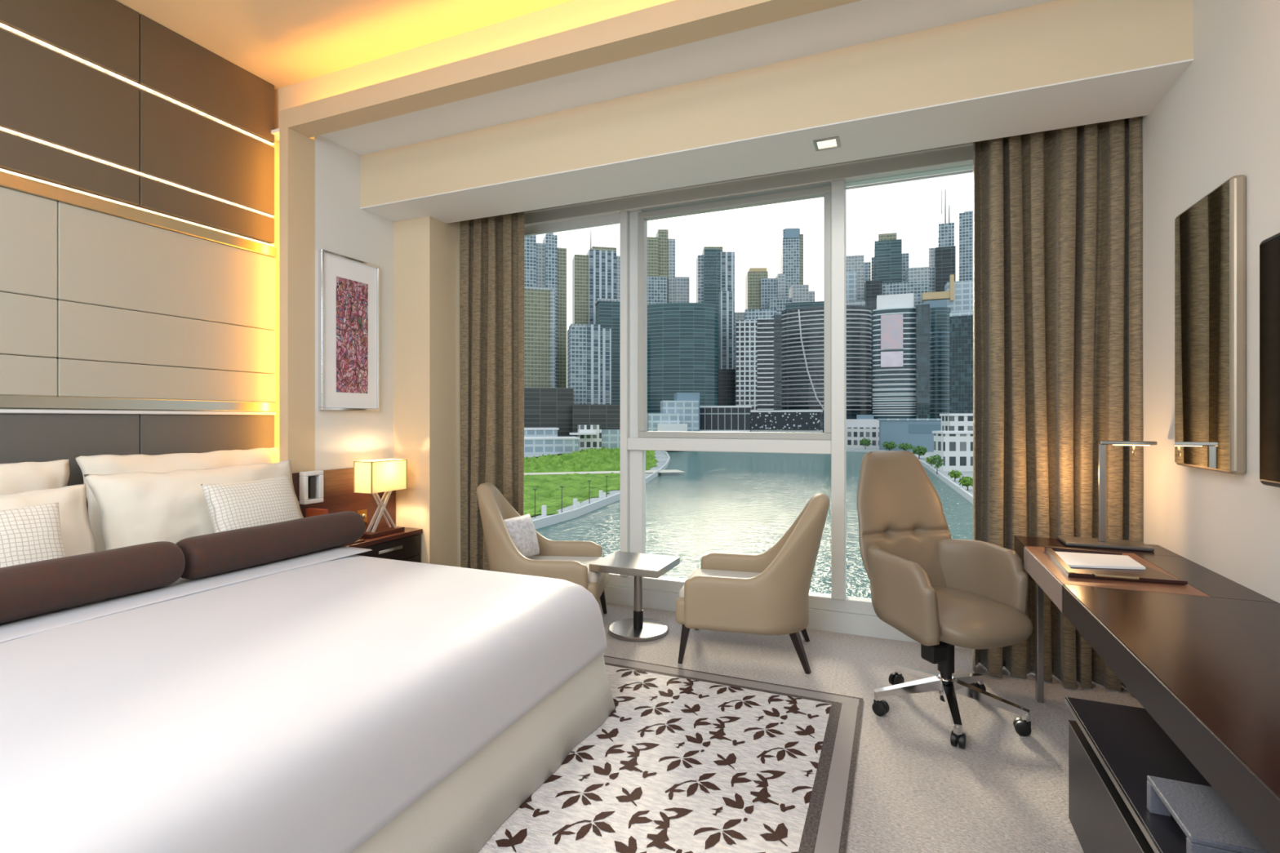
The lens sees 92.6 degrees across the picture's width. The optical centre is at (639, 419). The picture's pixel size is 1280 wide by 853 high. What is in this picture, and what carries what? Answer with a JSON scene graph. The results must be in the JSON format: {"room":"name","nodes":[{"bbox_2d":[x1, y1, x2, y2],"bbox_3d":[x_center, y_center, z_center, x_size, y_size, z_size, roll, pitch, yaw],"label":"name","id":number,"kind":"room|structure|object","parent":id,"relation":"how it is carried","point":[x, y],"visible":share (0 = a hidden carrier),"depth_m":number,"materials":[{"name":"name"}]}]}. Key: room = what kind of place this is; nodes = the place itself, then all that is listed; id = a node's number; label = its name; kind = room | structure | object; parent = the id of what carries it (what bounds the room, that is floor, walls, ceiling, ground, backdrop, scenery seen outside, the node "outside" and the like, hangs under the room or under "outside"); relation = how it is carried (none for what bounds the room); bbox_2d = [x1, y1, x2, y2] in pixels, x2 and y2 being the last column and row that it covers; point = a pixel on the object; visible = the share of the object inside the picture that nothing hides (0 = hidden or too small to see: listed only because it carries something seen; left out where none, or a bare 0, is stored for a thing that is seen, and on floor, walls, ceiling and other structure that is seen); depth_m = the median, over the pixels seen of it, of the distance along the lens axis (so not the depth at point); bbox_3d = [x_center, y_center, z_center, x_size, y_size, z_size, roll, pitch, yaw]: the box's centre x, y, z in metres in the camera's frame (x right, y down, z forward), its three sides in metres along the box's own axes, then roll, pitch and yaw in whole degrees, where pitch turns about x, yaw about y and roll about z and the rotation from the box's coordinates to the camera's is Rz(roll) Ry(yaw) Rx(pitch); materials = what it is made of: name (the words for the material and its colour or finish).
{"room":"hotel room","nodes":[
{"label":"hotel room","id":0,"kind":"room"},
{"bbox_2d":[0,26,279,452],"bbox_3d":[-3.348,-0.370,1.482,0.200,3.340,5.350,0,0,23],"label":"wall","id":1,"kind":"structure","parent":0,"point":[276,144],"depth_m":3.81,"materials":[{"name":"beige paint"}]},
{"bbox_2d":[0,0,276,511],"bbox_3d":[-2.863,-0.520,2.274,0.082,3.040,3.185,0,0,23],"label":"panelling","id":2,"kind":"object","parent":1,"relation":"attached to","point":[124,330],"visible":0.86,"depth_m":3.01,"materials":[{"name":"brown leather"}]},
{"bbox_2d":[0,22,273,145],"bbox_3d":[-2.855,-1.675,2.265,0.024,0.007,3.175,0,0,23],"label":"light line","id":3,"kind":"object","parent":2,"relation":"attached to","point":[2,25],"visible":1,"depth_m":3.01,"materials":[{"name":"white"}]},
{"bbox_2d":[0,126,273,217],"bbox_3d":[-2.855,-1.235,2.265,0.024,0.007,3.175,0,0,23],"label":"light line","id":4,"kind":"object","parent":2,"relation":"attached to","point":[3,129],"visible":1,"depth_m":3.01,"materials":[{"name":"white"}]},
{"bbox_2d":[0,168,273,246],"bbox_3d":[-2.855,-1.058,2.265,0.024,0.007,3.175,0,0,23],"label":"light line","id":5,"kind":"object","parent":2,"relation":"attached to","point":[1,170],"visible":0.8,"depth_m":3.00,"materials":[{"name":"white"}]},
{"bbox_2d":[115,0,572,89],"bbox_3d":[-1.169,-2.140,0.446,5.220,0.200,5.520,0,0,23],"label":"ceiling","id":6,"kind":"structure","parent":0,"point":[283,43],"depth_m":3.16,"materials":[{"name":"beige paint"}]},
{"bbox_2d":[310,135,393,470],"bbox_3d":[-1.869,-0.230,4.473,0.400,3.060,1.490,0,0,23],"label":"wall","id":7,"kind":"structure","parent":0,"point":[342,437],"depth_m":3.94,"materials":[{"name":"white paint"}]},
{"bbox_2d":[279,127,315,473],"bbox_3d":[-2.039,-0.195,3.639,0.070,2.990,0.180,0,0,23],"label":"trim","id":8,"kind":"structure","parent":7,"relation":"attached to","point":[296,150],"depth_m":3.60,"materials":[{"name":"beige wood"}]},
{"bbox_2d":[299,470,323,504],"bbox_3d":[-1.953,0.405,3.635,0.050,0.190,0.130,0,0,23],"label":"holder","id":9,"kind":"object","parent":7,"relation":"attached to","point":[311,482],"visible":0.99,"depth_m":3.63,"materials":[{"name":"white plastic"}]},
{"bbox_2d":[292,467,395,531],"bbox_3d":[-1.872,0.657,3.921,0.020,0.685,0.790,0,0,23],"label":"trim","id":10,"kind":"structure","parent":7,"relation":"attached to","point":[339,495],"depth_m":3.88,"materials":[{"name":"red wood"}]},
{"bbox_2d":[318,248,379,411],"bbox_3d":[-1.861,-0.545,3.931,0.032,0.980,0.453,0,0,23],"label":"framed print","id":11,"kind":"object","parent":7,"relation":"attached to","point":[348,287],"visible":1,"depth_m":3.91,"materials":[{"name":"white paper"}]},
{"bbox_2d":[356,509,367,522],"bbox_3d":[-1.814,0.637,4.000,0.026,0.085,0.080,0,0,23],"label":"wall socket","id":12,"kind":"object","parent":7,"relation":"attached to","point":[363,513],"visible":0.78,"depth_m":4.01,"materials":[{"name":"gold metal"}]},
{"bbox_2d":[393,216,460,567],"bbox_3d":[-1.425,-0.230,4.601,0.320,3.060,0.810,0,0,23],"label":"column","id":13,"kind":"structure","parent":7,"relation":"attached to","point":[427,396],"depth_m":4.25,"materials":[{"name":"beige paint"}]},
{"bbox_2d":[459,211,524,570],"bbox_3d":[-1.043,-0.220,4.349,0.546,3.020,0.154,0,0,23],"label":"curtain","id":14,"kind":"object","parent":7,"relation":"hanging from","point":[492,268],"visible":0.71,"depth_m":4.33,"materials":[{"name":"brown fabric"}]},
{"bbox_2d":[271,0,1055,155],"bbox_3d":[0.141,-1.745,3.578,4.620,0.020,1.590,0,0,23],"label":"ceiling","id":15,"kind":"structure","parent":7,"relation":"attached to","point":[863,21],"depth_m":2.99,"materials":[{"name":"white paint"}]},
{"bbox_3d":[0.600,-1.747,3.857,3.990,0.025,0.660,0,0,23],"label":"trim","id":16,"kind":"structure","parent":7,"relation":"attached to","visible":0},
{"bbox_2d":[972,115,1142,696],"bbox_3d":[2.043,-0.220,3.034,0.696,3.020,0.201,0,0,23],"label":"curtain","id":17,"kind":"object","parent":16,"relation":"hanging from","point":[1058,213],"visible":0.7,"depth_m":3.02,"materials":[{"name":"brown fabric"}]},
{"bbox_2d":[279,0,861,137],"bbox_3d":[-0.058,-1.745,2.788,4.380,0.110,0.140,0,0,23],"label":"trim","id":18,"kind":"structure","parent":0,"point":[675,23],"depth_m":2.90,"materials":[{"name":"beige paint"}]},
{"bbox_2d":[597,601,1144,852],"bbox_3d":[-0.893,1.400,1.105,5.220,0.200,6.950,0,0,23],"label":"floor","id":19,"kind":"structure","parent":0,"point":[914,791],"depth_m":2.47,"materials":[{"name":"beige carpet"}]},
{"bbox_2d":[0,546,615,852],"bbox_3d":[-1.584,0.978,2.227,2.353,0.620,2.205,0,0,23],"label":"bed","id":20,"kind":"object","parent":19,"relation":"on","point":[335,700],"visible":0.87,"depth_m":1.69,"materials":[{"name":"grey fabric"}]},
{"bbox_2d":[0,502,65,568],"bbox_3d":[-2.235,0.480,2.084,0.207,0.331,0.446,0,0,29],"label":"throw cushion","id":21,"kind":"object","parent":20,"relation":"on","point":[31,534],"visible":0.62,"depth_m":2.16,"materials":[{"name":"fabric"}]},
{"bbox_2d":[0,459,69,494],"bbox_3d":[-2.709,0.426,2.261,0.171,0.502,1.006,0,0,23],"label":"pillow","id":22,"kind":"object","parent":20,"relation":"on","point":[15,477],"visible":0.3,"depth_m":2.59,"materials":[{"name":"beige fabric"}]},
{"bbox_2d":[0,484,96,556],"bbox_3d":[-2.431,0.468,2.166,0.260,0.388,0.848,0,0,21],"label":"pillow","id":23,"kind":"object","parent":20,"relation":"on","point":[77,537],"visible":0.39,"depth_m":2.45,"materials":[{"name":"beige fabric"}]},
{"bbox_2d":[0,541,185,623],"bbox_3d":[-2.070,0.577,2.047,0.202,0.181,0.940,0,0,23],"label":"bolster","id":24,"kind":"object","parent":20,"relation":"on","point":[29,589],"visible":1,"depth_m":2.14,"materials":[{"name":"brown fabric"}]},
{"bbox_2d":[75,447,279,551],"bbox_3d":[-2.318,0.417,3.188,0.174,0.507,0.984,0,0,22],"label":"pillow","id":25,"kind":"object","parent":20,"relation":"on","point":[166,463],"visible":0.24,"depth_m":3.02,"materials":[{"name":"beige fabric"}]},
{"bbox_2d":[83,459,303,550],"bbox_3d":[-2.110,0.448,3.025,0.280,0.434,0.967,0,0,22],"label":"pillow","id":26,"kind":"object","parent":20,"relation":"on","point":[136,508],"visible":0.46,"depth_m":2.75,"materials":[{"name":"beige fabric"}]},
{"bbox_2d":[200,475,301,533],"bbox_3d":[-1.875,0.470,2.996,0.199,0.344,0.461,0,0,19],"label":"throw cushion","id":27,"kind":"object","parent":20,"relation":"on","point":[233,505],"visible":0.69,"depth_m":2.91,"materials":[{"name":"fabric"}]},
{"bbox_2d":[175,511,365,579],"bbox_3d":[-1.711,0.578,2.905,0.195,0.178,0.880,0,0,23],"label":"bolster","id":28,"kind":"object","parent":20,"relation":"on","point":[214,553],"visible":0.94,"depth_m":2.76,"materials":[{"name":"brown fabric"}]},
{"bbox_2d":[346,527,422,562],"bbox_3d":[-1.742,1.025,3.875,0.255,0.550,0.765,0,0,23],"label":"nightstand","id":29,"kind":"object","parent":19,"relation":"on","point":[405,545],"visible":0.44,"depth_m":3.97,"materials":[{"name":"red wood"}]},
{"bbox_2d":[305,507,328,517],"bbox_3d":[-1.891,0.637,3.577,0.150,0.224,0.030,0,0,23],"label":"book","id":30,"kind":"object","parent":29,"relation":"on","point":[309,512],"visible":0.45,"depth_m":3.56,"materials":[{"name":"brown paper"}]},
{"bbox_2d":[353,458,407,538],"bbox_3d":[-1.685,0.508,3.978,0.152,0.483,0.300,0,0,23],"label":"table lamp","id":31,"kind":"object","parent":29,"relation":"on","point":[373,477],"visible":0.97,"depth_m":3.92,"materials":[{"name":"yellow fabric"}]},
{"bbox_2d":[476,482,608,613],"bbox_3d":[-0.627,0.855,3.856,0.801,0.899,0.634,0,0,5],"label":"lounge chair","id":32,"kind":"object","parent":19,"relation":"on","point":[569,561],"visible":0.62,"depth_m":3.69,"materials":[{"name":"beige leather"}]},
{"bbox_2d":[489,514,539,557],"bbox_3d":[-0.781,0.750,3.833,0.163,0.257,0.370,0,0,29],"label":"cushion","id":33,"kind":"object","parent":32,"relation":"on","point":[521,529],"visible":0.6,"depth_m":3.82,"materials":[{"name":"white fabric"}]},
{"bbox_2d":[589,551,679,641],"bbox_3d":[-0.027,1.083,3.745,0.440,0.435,0.390,0,0,23],"label":"side table","id":34,"kind":"object","parent":19,"relation":"on","point":[637,628],"visible":1,"depth_m":3.69,"materials":[{"name":"silver metal"}]},
{"bbox_2d":[477,655,863,852],"bbox_3d":[-0.460,1.295,1.929,2.062,0.009,2.805,0,0,23],"label":"rug","id":35,"kind":"object","parent":19,"relation":"on","point":[684,761],"visible":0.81,"depth_m":2.22,"materials":[{"name":"beige fabric"}]},
{"bbox_2d":[675,493,830,674],"bbox_3d":[0.644,0.855,3.423,0.801,0.899,0.634,0,0,15],"label":"lounge chair","id":36,"kind":"object","parent":19,"relation":"on","point":[766,593],"visible":1,"depth_m":3.17,"materials":[{"name":"beige leather"}]},
{"bbox_2d":[857,450,1033,749],"bbox_3d":[1.335,0.730,2.755,0.675,1.140,0.763,0,0,-17],"label":"office chair","id":37,"kind":"object","parent":19,"relation":"on","point":[942,592],"visible":1,"depth_m":2.70,"materials":[{"name":"beige leather"}]},
{"bbox_2d":[1064,697,1211,852],"bbox_3d":[0.958,1.083,0.287,0.574,0.435,3.270,0,0,23],"label":"base cabinet","id":38,"kind":"object","parent":19,"relation":"on","point":[1113,748],"visible":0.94,"depth_m":1.59,"materials":[{"name":"black paint"}]},
{"bbox_2d":[1146,775,1268,852],"bbox_3d":[1.309,0.828,1.165,0.485,0.074,0.220,0,0,23],"label":"box","id":39,"kind":"object","parent":38,"relation":"on","point":[1207,824],"visible":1,"depth_m":1.22,"materials":[{"name":"grey fabric"}]},
{"bbox_2d":[1013,536,1279,852],"bbox_3d":[1.177,0.924,0.776,0.548,0.751,4.340,0,0,23],"label":"desk","id":40,"kind":"object","parent":19,"relation":"on","point":[1201,656],"visible":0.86,"depth_m":1.46,"materials":[{"name":"brown wood"}]},
{"bbox_2d":[1056,440,1157,551],"bbox_3d":[2.033,0.322,2.662,0.336,0.456,0.170,0,0,23],"label":"desk lamp","id":41,"kind":"object","parent":40,"relation":"on","point":[1101,542],"visible":1,"depth_m":2.66,"materials":[{"name":"grey metal"}]},
{"bbox_2d":[1044,546,1187,585],"bbox_3d":[1.727,0.537,2.268,0.336,0.021,0.472,0,0,23],"label":"folder","id":42,"kind":"object","parent":40,"relation":"on","point":[1149,575],"visible":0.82,"depth_m":2.16,"materials":[{"name":"brown leather"}]},
{"bbox_2d":[1055,551,1145,569],"bbox_3d":[1.726,0.535,2.303,0.260,0.008,0.272,0,0,23],"label":"paper","id":43,"kind":"object","parent":42,"relation":"on","point":[1071,559],"visible":0.86,"depth_m":2.28,"materials":[{"name":"white paper"}]},
{"bbox_2d":[1090,573,1138,580],"bbox_3d":[1.590,0.528,2.048,0.132,0.010,0.010,0,0,20],"label":"pen","id":44,"kind":"object","parent":42,"relation":"on","point":[1091,575],"visible":1,"depth_m":2.04,"materials":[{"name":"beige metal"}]},
{"bbox_2d":[1142,0,1279,603],"bbox_3d":[1.392,-0.370,0.258,0.250,3.340,6.750,0,0,23],"label":"wall","id":45,"kind":"structure","parent":0,"point":[1220,121],"depth_m":2.19,"materials":[{"name":"white paint"}]},
{"bbox_2d":[274,0,674,128],"bbox_3d":[0.153,-1.998,3.605,4.620,0.485,1.530,0,0,23],"label":"trim","id":46,"kind":"structure","parent":45,"relation":"attached to","point":[573,14],"depth_m":3.24,"materials":[{"name":"beige paint"}]},
{"bbox_2d":[360,58,1193,223],"bbox_3d":[0.234,-1.387,3.402,4.315,0.006,0.462,0,0,23],"label":"ceiling","id":47,"kind":"structure","parent":45,"relation":"attached to","point":[1133,93],"depth_m":3.08,"materials":[{"name":"white paint"}]},
{"bbox_2d":[360,0,1193,208],"bbox_3d":[0.234,-1.562,3.403,4.315,0.345,0.460,0,0,23],"label":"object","id":48,"kind":"structure","parent":45,"relation":"attached to","point":[1057,41],"depth_m":2.90,"materials":[{"name":"beige paint"}]},
{"bbox_2d":[598,584,972,649],"bbox_3d":[0.685,1.240,4.060,3.990,0.120,0.220,0,0,23],"label":"window sill","id":49,"kind":"structure","parent":45,"relation":"in","point":[819,620],"depth_m":3.75,"materials":[{"name":"white"}]},
{"bbox_2d":[524,142,973,616],"bbox_3d":[0.669,-0.278,4.022,3.990,2.915,0.162,0,0,23],"label":"window","id":50,"kind":"structure","parent":49,"relation":"on","point":[831,182],"depth_m":3.95,"materials":[{"name":"white metal"}]},
{"bbox_2d":[813,136,840,151],"bbox_3d":[0.938,-1.381,3.066,0.120,0.006,0.120,0,0,23],"label":"recessed light","id":51,"kind":"object","parent":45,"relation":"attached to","point":[829,143],"visible":1,"depth_m":3.06,"materials":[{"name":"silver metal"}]},
{"bbox_2d":[817,138,836,148],"bbox_3d":[0.938,-1.383,3.066,0.090,0.002,0.090,0,0,23],"label":"diffuser","id":52,"kind":"object","parent":51,"relation":"attached to","point":[821,143],"depth_m":3.07,"materials":[{"name":"beige"}]},
{"bbox_2d":[1174,174,1246,474],"bbox_3d":[2.051,-0.310,2.210,0.042,0.985,0.450,0,0,23],"label":"wall mirror","id":53,"kind":"object","parent":45,"relation":"attached to","point":[1211,234],"visible":1,"depth_m":2.13,"materials":[{"name":"beige mirror"}]},
{"bbox_2d":[1259,232,1279,487],"bbox_3d":[1.634,-0.168,1.246,0.067,0.725,1.220,0,0,23],"label":"television","id":54,"kind":"object","parent":45,"relation":"attached to","point":[1269,248],"visible":1,"depth_m":1.76,"materials":[{"name":"grey"}]},
{"label":"outside","id":55,"kind":"structure","parent":0,"visible":0},
{"bbox_2d":[524,448,973,519],"bbox_3d":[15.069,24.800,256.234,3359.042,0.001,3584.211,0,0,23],"label":"ground","id":56,"kind":"structure","parent":55,"point":[660,456],"depth_m":277.06,"materials":[{"name":"grey concrete"}]},
{"bbox_2d":[524,286,555,387],"bbox_3d":[-103.781,-49.917,586.898,40.338,149.433,27.000,0,0,-18],"label":"building","id":57,"kind":"structure","parent":56,"relation":"on","point":[539,302],"depth_m":576.59,"materials":[{"name":"green glass"}]},
{"bbox_2d":[524,427,559,436],"bbox_3d":[-92.059,15.882,486.612,51.820,17.837,25.000,0,0,-15],"label":"building","id":58,"kind":"structure","parent":56,"relation":"on","point":[528,432],"depth_m":477.78,"materials":[{"name":"white"}]},
{"bbox_2d":[524,232,566,387],"bbox_3d":[-103.771,-86.448,652.919,47.675,222.496,27.000,0,0,-17],"label":"building","id":59,"kind":"structure","parent":56,"relation":"on","point":[544,263],"depth_m":643.87,"materials":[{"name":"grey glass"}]},
{"bbox_2d":[524,387,573,436],"bbox_3d":[-87.101,-0.735,526.655,56.610,51.070,30.000,0,0,-12],"label":"building","id":60,"kind":"structure","parent":56,"relation":"on","point":[544,407],"depth_m":513.71,"materials":[{"name":"grey glass"}]},
{"bbox_2d":[524,436,579,454],"bbox_3d":[-71.323,18.929,441.590,52.030,11.742,25.000,0,0,-15],"label":"building","id":61,"kind":"structure","parent":56,"relation":"on","point":[532,445],"depth_m":431.53,"materials":[{"name":"white"}]},
{"bbox_2d":[567,324,611,404],"bbox_3d":[-47.158,-30.662,565.176,37.451,110.924,27.000,0,0,-13],"label":"building","id":62,"kind":"structure","parent":56,"relation":"on","point":[588,345],"depth_m":552.21,"materials":[{"name":"grey glass"}]},
{"bbox_2d":[523,446,658,517],"bbox_3d":[-31.140,23.121,330.043,150.279,3.358,444.134,0,0,23],"label":"grass","id":63,"kind":"structure","parent":56,"relation":"on","point":[576,486],"depth_m":255.24,"materials":[{"name":"green plant"}]},
{"bbox_2d":[524,469,683,475],"bbox_3d":[-60.486,24.500,272.252,142.154,0.001,105.543,0,0,23],"label":"gravel path","id":64,"kind":"structure","parent":63,"relation":"on","point":[670,470],"depth_m":282.11,"materials":[{"name":"beige gravel"}]},
{"bbox_2d":[568,424,620,450],"bbox_3d":[-34.903,14.671,485.912,42.794,20.258,24.000,0,0,-12],"label":"building","id":65,"kind":"structure","parent":56,"relation":"on","point":[591,436],"depth_m":482.23,"materials":[{"name":"white concrete"}]},
{"bbox_2d":[572,228,620,324],"bbox_3d":[-46.749,-90.919,673.704,53.097,231.439,28.000,0,0,-12],"label":"building","id":66,"kind":"structure","parent":56,"relation":"on","point":[596,274],"depth_m":659.29,"materials":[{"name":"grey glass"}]},
{"bbox_2d":[572,404,620,436],"bbox_3d":[-28.833,6.319,514.942,55.440,36.962,20.000,0,0,-6],"label":"building","id":67,"kind":"structure","parent":56,"relation":"on","point":[608,415],"depth_m":504.14,"materials":[{"name":"grey glass"}]},
{"bbox_2d":[595,297,620,404],"bbox_3d":[-30.505,-47.642,622.777,28.075,144.884,26.000,0,0,-11],"label":"building","id":68,"kind":"structure","parent":56,"relation":"on","point":[607,310],"depth_m":610.49,"materials":[{"name":"teal glass"}]},
{"bbox_2d":[647,229,689,304],"bbox_3d":[26.994,-95.254,701.941,56.309,240.109,32.000,0,0,-6],"label":"building","id":69,"kind":"structure","parent":56,"relation":"on","point":[663,286],"depth_m":691.95,"materials":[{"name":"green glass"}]},
{"bbox_2d":[647,392,699,431],"bbox_3d":[27.717,1.427,504.979,43.821,46.746,40.000,0,0,-5],"label":"building","id":70,"kind":"structure","parent":56,"relation":"on","point":[682,414],"depth_m":499.12,"materials":[{"name":"blue"}]},
{"bbox_2d":[647,302,718,413],"bbox_3d":[38.305,-42.809,590.020,73.855,135.219,39.876,0,0,4],"label":"building","id":71,"kind":"structure","parent":56,"relation":"on","point":[682,338],"depth_m":571.97,"materials":[{"name":"teal glass"}]},
{"bbox_2d":[695,246,734,368],"bbox_3d":[83.976,-83.014,684.498,40.374,215.627,29.000,0,0,-1],"label":"building","id":72,"kind":"structure","parent":56,"relation":"on","point":[715,268],"depth_m":673.12,"materials":[{"name":"teal glass"}]},
{"bbox_2d":[699,405,751,431],"bbox_3d":[73.983,6.683,530.031,44.229,36.235,32.500,0,0,12],"label":"building","id":73,"kind":"structure","parent":56,"relation":"on","point":[712,418],"depth_m":519.51,"materials":[{"name":"white"}]},
{"bbox_2d":[718,291,735,405],"bbox_3d":[86.521,-51.684,622.000,19.036,152.968,20.000,0,0,0],"label":"building","id":74,"kind":"structure","parent":56,"relation":"on","point":[726,375],"depth_m":611.99,"materials":[{"name":"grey glass"}]},
{"bbox_2d":[734,312,744,368],"bbox_3d":[115.055,-49.241,716.997,18.216,148.083,24.000,0,0,1],"label":"building","id":75,"kind":"structure","parent":56,"relation":"on","point":[738,316],"depth_m":705.08,"materials":[{"name":"grey concrete"}]},
{"bbox_2d":[532,448,973,529],"bbox_3d":[44.322,25.150,301.734,202.708,2.500,449.861,0,0,23],"label":"wall","id":76,"kind":"structure","parent":56,"relation":"on","point":[538,523],"depth_m":186.92,"materials":[{"name":"grey concrete"}]},
{"bbox_2d":[735,308,782,410],"bbox_3d":[112.544,-39.825,582.406,42.181,129.250,27.000,0,0,7],"label":"building","id":77,"kind":"structure","parent":56,"relation":"on","point":[758,337],"depth_m":570.71,"materials":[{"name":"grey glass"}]},
{"bbox_2d":[745,267,785,309],"bbox_3d":[148.130,-76.694,724.980,42.529,202.988,32.000,0,0,4],"label":"building","id":78,"kind":"structure","parent":56,"relation":"on","point":[759,289],"depth_m":715.13,"materials":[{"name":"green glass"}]},
{"bbox_2d":[750,409,822,432],"bbox_3d":[124.106,8.691,517.179,56.716,32.218,25.000,0,0,21],"label":"building","id":79,"kind":"structure","parent":56,"relation":"on","point":[786,420],"depth_m":505.62,"materials":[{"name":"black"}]},
{"bbox_2d":[768,284,814,315],"bbox_3d":[171.186,-62.364,692.928,49.049,174.329,26.000,0,0,6],"label":"building","id":80,"kind":"structure","parent":56,"relation":"on","point":[797,293],"depth_m":679.89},
{"bbox_2d":[780,227,803,298],"bbox_3d":[195.576,-108.516,786.435,25.976,266.632,25.000,0,0,6],"label":"building","id":81,"kind":"structure","parent":56,"relation":"on","point":[791,239],"depth_m":775.51,"materials":[{"name":"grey glass"}]},
{"bbox_2d":[781,301,871,418],"bbox_3d":[188.552,-47.642,621.995,89.964,144.884,63.811,0,0,17],"label":"building","id":82,"kind":"structure","parent":56,"relation":"on","point":[802,322],"depth_m":613.18,"materials":[{"name":"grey glass"}]},
{"bbox_2d":[846,254,871,302],"bbox_3d":[247.399,-80.082,700.287,29.273,209.763,27.000,0,0,12],"label":"building","id":83,"kind":"structure","parent":56,"relation":"on","point":[858,272],"depth_m":689.42,"materials":[{"name":"white glass"}]},
{"bbox_2d":[846,414,879,448],"bbox_3d":[198.688,10.513,523.607,41.392,28.575,20.000,0,0,31],"label":"building","id":84,"kind":"structure","parent":56,"relation":"on","point":[865,426],"depth_m":520.40,"materials":[{"name":"white concrete"}]},
{"bbox_2d":[869,232,908,283],"bbox_3d":[286.320,-93.087,703.567,39.443,235.774,28.000,0,0,14],"label":"building","id":85,"kind":"structure","parent":56,"relation":"on","point":[889,264],"depth_m":690.77,"materials":[{"name":"teal glass"}]},
{"bbox_2d":[881,440,897,450],"bbox_3d":[189.899,20.492,464.589,11.604,8.631,10.972,0,0,23],"label":"tree","id":86,"kind":"object","parent":56,"relation":"on","point":[890,446],"visible":0.99,"depth_m":462.63,"materials":[{"name":"green plant"}]},
{"bbox_2d":[864,266,929,414],"bbox_3d":[274.009,-67.349,653.529,63.584,184.297,28.000,0,0,15],"label":"building","id":87,"kind":"structure","parent":56,"relation":"on","point":[917,282],"depth_m":643.55,"materials":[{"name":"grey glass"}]},
{"bbox_2d":[872,293,929,418],"bbox_3d":[238.166,-44.121,560.257,47.262,137.843,30.000,0,0,20],"label":"building","id":88,"kind":"structure","parent":56,"relation":"on","point":[900,330],"depth_m":548.58,"materials":[{"name":"grey concrete"}]},
{"bbox_2d":[897,442,913,450],"bbox_3d":[198.113,21.105,455.319,10.630,7.406,9.929,0,0,23],"label":"tree","id":89,"kind":"object","parent":56,"relation":"on","point":[906,446],"visible":0.98,"depth_m":453.24,"materials":[{"name":"green plant"}]},
{"bbox_2d":[877,418,941,452],"bbox_3d":[213.696,12.155,477.023,51.834,25.290,21.000,0,0,18],"label":"building","id":90,"kind":"structure","parent":56,"relation":"on","point":[917,432],"depth_m":469.23,"materials":[{"name":"blue"}]},
{"bbox_2d":[911,445,928,458],"bbox_3d":[174.733,20.500,381.752,9.702,8.613,10.227,0,0,23],"label":"tree","id":91,"kind":"object","parent":56,"relation":"on","point":[922,451],"visible":0.98,"depth_m":380.64,"materials":[{"name":"green plant"}]},
{"bbox_2d":[929,454,942,474],"bbox_3d":[133.648,20.294,275.350,5.530,9.019,5.786,0,0,23],"label":"tree","id":92,"kind":"object","parent":56,"relation":"on","point":[936,458],"visible":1,"depth_m":274.70,"materials":[{"name":"green plant"}]},
{"bbox_2d":[924,299,951,418],"bbox_3d":[291.713,-45.364,601.698,25.956,140.329,27.010,0,0,26],"label":"building","id":93,"kind":"structure","parent":56,"relation":"on","point":[940,312],"depth_m":589.84,"materials":[{"name":"teal glass"}]},
{"bbox_2d":[926,202,955,292],"bbox_3d":[324.993,-110.794,662.344,26.243,271.187,26.000,0,0,18],"label":"building","id":94,"kind":"structure","parent":56,"relation":"on","point":[940,260],"depth_m":651.30,"materials":[{"name":"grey glass"}]},
{"bbox_2d":[921,274,973,312],"bbox_3d":[316.800,-59.694,620.029,57.017,168.988,23.000,0,0,19],"label":"building","id":95,"kind":"structure","parent":56,"relation":"on","point":[958,295],"depth_m":610.20,"materials":[{"name":"beige"}]},
{"bbox_2d":[932,431,973,471],"bbox_3d":[154.878,15.285,295.000,22.500,19.030,11.000,0,0,0],"label":"building","id":96,"kind":"structure","parent":56,"relation":"on","point":[955,448],"depth_m":290.00,"materials":[{"name":"white"}]},
{"bbox_2d":[947,469,962,481],"bbox_3d":[125.904,22.424,244.176,5.433,4.764,5.643,0,0,23],"label":"tree","id":97,"kind":"object","parent":56,"relation":"on","point":[952,473],"visible":1,"depth_m":243.85,"materials":[{"name":"green plant"}]},
{"bbox_2d":[939,413,973,431],"bbox_3d":[186.293,10.798,346.953,25.628,28.004,15.000,0,0,7],"label":"building","id":98,"kind":"structure","parent":56,"relation":"on","point":[949,421],"depth_m":340.87,"materials":[{"name":"white"}]},
{"bbox_2d":[949,311,973,413],"bbox_3d":[295.222,-34.053,536.418,41.884,117.706,26.400,0,0,27],"label":"building","id":99,"kind":"structure","parent":56,"relation":"on","point":[961,323],"depth_m":530.40,"materials":[{"name":"teal glass"}]},
{"bbox_2d":[955,210,973,281],"bbox_3d":[392.404,-107.809,712.138,39.754,265.219,26.000,0,0,21],"label":"building","id":100,"kind":"structure","parent":56,"relation":"on","point":[964,222],"depth_m":705.08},
{"bbox_2d":[958,475,973,490],"bbox_3d":[114.665,22.175,213.353,6.172,5.263,6.335,0,0,23],"label":"tree","id":101,"kind":"object","parent":56,"relation":"on","point":[965,481],"visible":0.85,"depth_m":212.45,"materials":[{"name":"green plant"}]},
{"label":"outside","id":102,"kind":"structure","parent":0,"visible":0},
{"bbox_2d":[535,451,973,598],"bbox_3d":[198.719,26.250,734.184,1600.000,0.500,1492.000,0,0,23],"label":"river","id":103,"kind":"structure","parent":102,"point":[740,503],"depth_m":173.80,"materials":[{"name":"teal liquid"}]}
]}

